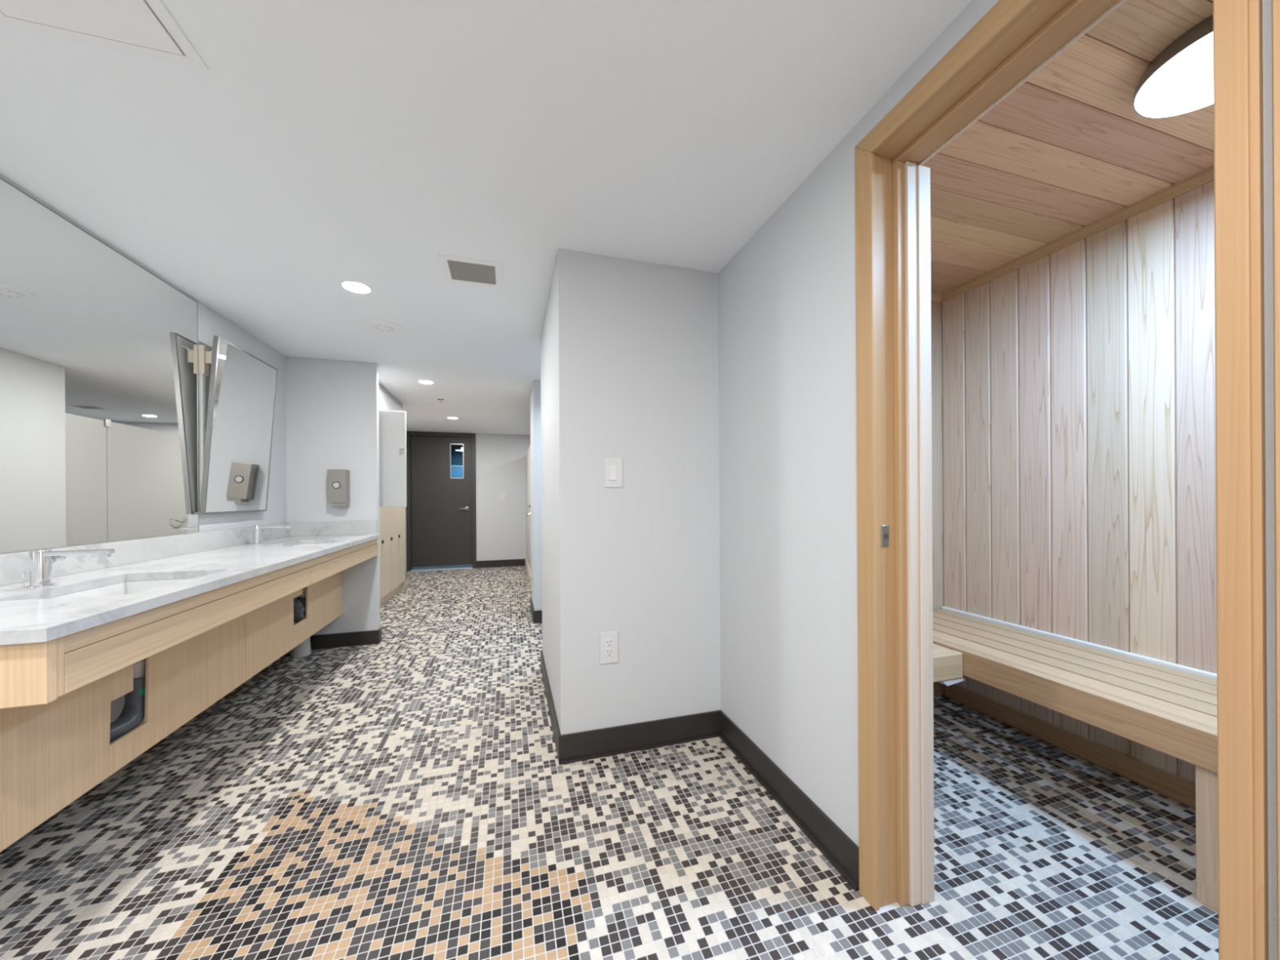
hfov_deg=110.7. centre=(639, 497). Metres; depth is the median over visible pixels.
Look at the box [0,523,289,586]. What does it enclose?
backsplash
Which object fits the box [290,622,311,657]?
stub
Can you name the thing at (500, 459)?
wall
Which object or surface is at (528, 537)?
wall
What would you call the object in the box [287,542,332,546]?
sink
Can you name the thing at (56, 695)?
vanity cabinet
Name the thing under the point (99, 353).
wall mirror
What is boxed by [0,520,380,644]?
countertop
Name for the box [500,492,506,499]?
switch
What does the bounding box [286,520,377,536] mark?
backsplash
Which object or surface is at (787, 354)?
wall
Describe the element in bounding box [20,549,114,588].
faucet
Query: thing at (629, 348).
wall
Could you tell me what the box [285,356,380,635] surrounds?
wall
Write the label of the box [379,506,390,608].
locker
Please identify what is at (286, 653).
baseboard
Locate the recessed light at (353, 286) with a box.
[339,280,373,293]
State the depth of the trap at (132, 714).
1.65 m
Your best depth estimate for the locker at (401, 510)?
5.71 m
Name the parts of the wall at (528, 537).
panel, door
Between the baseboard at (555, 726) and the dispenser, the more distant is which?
the dispenser
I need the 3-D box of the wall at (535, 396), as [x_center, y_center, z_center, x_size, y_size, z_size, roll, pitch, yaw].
[-0.167,0.031,4.828,1.965,2.340,0.610,0,0,-17]
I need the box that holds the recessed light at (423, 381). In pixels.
[417,379,434,383]
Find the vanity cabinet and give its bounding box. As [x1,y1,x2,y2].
[0,538,377,852]
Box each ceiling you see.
[0,0,971,435]
[922,0,1213,293]
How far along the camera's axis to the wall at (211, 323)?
2.98 m
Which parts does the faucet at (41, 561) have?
drain rod, lever, spout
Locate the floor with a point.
(408, 795)
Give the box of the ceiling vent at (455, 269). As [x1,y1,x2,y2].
[438,253,502,288]
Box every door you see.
[406,431,476,571]
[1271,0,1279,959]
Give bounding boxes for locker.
[378,410,406,506]
[379,506,380,599]
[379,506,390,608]
[386,506,397,601]
[395,506,404,595]
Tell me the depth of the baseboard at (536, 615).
4.26 m
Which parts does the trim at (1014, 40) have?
casing, strike plate, liner post, liner post, casing, casing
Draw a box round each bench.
[933,606,1218,912]
[933,643,964,685]
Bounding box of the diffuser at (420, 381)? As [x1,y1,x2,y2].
[418,380,432,383]
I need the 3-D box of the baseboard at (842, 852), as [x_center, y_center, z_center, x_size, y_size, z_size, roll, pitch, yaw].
[0.534,1.136,1.789,0.024,0.121,0.923,0,0,-17]
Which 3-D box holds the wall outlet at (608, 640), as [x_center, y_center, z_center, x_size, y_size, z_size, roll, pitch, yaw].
[-0.145,0.703,2.077,0.089,0.148,0.009,0,0,-17]
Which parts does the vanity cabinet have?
panel, access panel, panel, rail, access panel, panel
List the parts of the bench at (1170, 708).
rail, leg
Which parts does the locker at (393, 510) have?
door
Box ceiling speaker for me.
[365,319,402,332]
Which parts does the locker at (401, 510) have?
door, panel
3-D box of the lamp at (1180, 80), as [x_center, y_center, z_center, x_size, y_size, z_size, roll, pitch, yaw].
[1.574,-1.185,1.190,0.330,0.068,0.330,0,0,-17]
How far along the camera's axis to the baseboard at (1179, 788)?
2.01 m
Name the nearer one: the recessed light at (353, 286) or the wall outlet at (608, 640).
the wall outlet at (608, 640)
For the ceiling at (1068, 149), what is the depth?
1.56 m
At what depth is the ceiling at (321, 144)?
1.43 m
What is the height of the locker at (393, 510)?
2.040 m
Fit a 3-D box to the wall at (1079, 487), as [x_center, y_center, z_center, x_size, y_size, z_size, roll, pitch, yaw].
[2.192,-0.068,1.641,0.100,2.510,2.395,0,0,-17]
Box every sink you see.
[48,577,193,598]
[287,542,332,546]
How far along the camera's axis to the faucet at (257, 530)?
2.88 m
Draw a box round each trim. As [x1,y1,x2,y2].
[378,384,403,408]
[854,0,1277,959]
[930,165,1213,303]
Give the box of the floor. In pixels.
[0,564,1218,959]
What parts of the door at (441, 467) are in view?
vision pane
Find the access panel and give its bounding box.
[0,0,208,71]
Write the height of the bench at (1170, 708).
0.534 m
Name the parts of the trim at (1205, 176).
moulding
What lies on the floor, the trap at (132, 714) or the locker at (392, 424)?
the locker at (392, 424)
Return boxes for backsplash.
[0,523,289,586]
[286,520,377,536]
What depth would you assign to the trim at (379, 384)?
4.71 m
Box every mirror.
[0,177,199,553]
[196,335,277,514]
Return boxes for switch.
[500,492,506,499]
[604,457,622,487]
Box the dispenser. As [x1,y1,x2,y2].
[327,469,350,506]
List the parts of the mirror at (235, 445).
arm plate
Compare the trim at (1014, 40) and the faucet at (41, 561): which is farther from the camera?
the faucet at (41, 561)
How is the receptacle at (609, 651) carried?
attached to the wall outlet at (608, 640)
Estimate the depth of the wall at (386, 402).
4.63 m
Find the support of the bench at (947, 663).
on the floor
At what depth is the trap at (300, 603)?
2.94 m
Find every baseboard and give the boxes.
[1,653,286,851]
[289,627,382,651]
[475,559,524,568]
[530,597,542,623]
[540,650,560,759]
[558,710,721,764]
[717,711,858,891]
[933,681,943,697]
[944,684,1195,808]
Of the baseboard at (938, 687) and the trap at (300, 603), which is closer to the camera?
the baseboard at (938, 687)
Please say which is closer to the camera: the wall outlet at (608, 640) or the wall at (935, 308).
the wall outlet at (608, 640)
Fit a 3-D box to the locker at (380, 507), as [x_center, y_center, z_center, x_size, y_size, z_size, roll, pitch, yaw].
[-2.919,0.198,4.560,0.364,2.040,0.383,0,0,-17]
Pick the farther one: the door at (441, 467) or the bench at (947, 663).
the door at (441, 467)
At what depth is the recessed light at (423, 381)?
4.26 m
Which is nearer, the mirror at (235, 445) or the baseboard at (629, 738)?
the baseboard at (629, 738)
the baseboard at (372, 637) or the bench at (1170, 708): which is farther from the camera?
the baseboard at (372, 637)
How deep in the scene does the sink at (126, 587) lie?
1.74 m
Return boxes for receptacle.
[605,638,613,647]
[605,648,613,657]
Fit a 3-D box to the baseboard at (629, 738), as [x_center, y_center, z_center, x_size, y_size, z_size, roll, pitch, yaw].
[0.023,1.139,2.119,0.816,0.121,0.024,0,0,-17]
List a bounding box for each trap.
[109,658,146,743]
[293,586,306,622]
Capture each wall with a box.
[0,173,286,726]
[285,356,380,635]
[378,383,402,411]
[404,433,530,571]
[524,444,531,589]
[529,380,542,610]
[540,248,720,734]
[718,0,1269,959]
[930,302,944,693]
[942,180,1217,782]
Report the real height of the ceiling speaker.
0.019 m
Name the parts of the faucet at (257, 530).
spout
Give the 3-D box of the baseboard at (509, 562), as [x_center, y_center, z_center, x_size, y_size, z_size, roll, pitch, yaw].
[-2.446,1.154,7.804,0.830,0.121,0.012,0,0,-17]
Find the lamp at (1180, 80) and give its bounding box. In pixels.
[1133,14,1213,117]
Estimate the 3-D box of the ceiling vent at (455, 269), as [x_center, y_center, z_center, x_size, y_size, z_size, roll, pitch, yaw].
[-0.840,-1.133,2.223,0.285,0.005,0.264,0,0,-17]
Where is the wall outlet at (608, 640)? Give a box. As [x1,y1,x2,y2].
[600,631,618,664]
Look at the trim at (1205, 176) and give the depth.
1.98 m
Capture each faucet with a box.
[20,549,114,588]
[249,524,291,544]
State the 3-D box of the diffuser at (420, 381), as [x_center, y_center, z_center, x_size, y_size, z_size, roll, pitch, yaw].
[-2.073,-1.121,4.285,0.126,0.002,0.126,0,0,-17]
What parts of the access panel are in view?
panel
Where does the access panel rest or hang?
in the ceiling at (321, 144)
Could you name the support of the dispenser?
attached to the wall at (332, 406)
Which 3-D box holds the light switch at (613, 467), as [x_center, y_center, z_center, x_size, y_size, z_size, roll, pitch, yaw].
[-0.124,-0.120,2.083,0.088,0.141,0.012,0,0,-17]

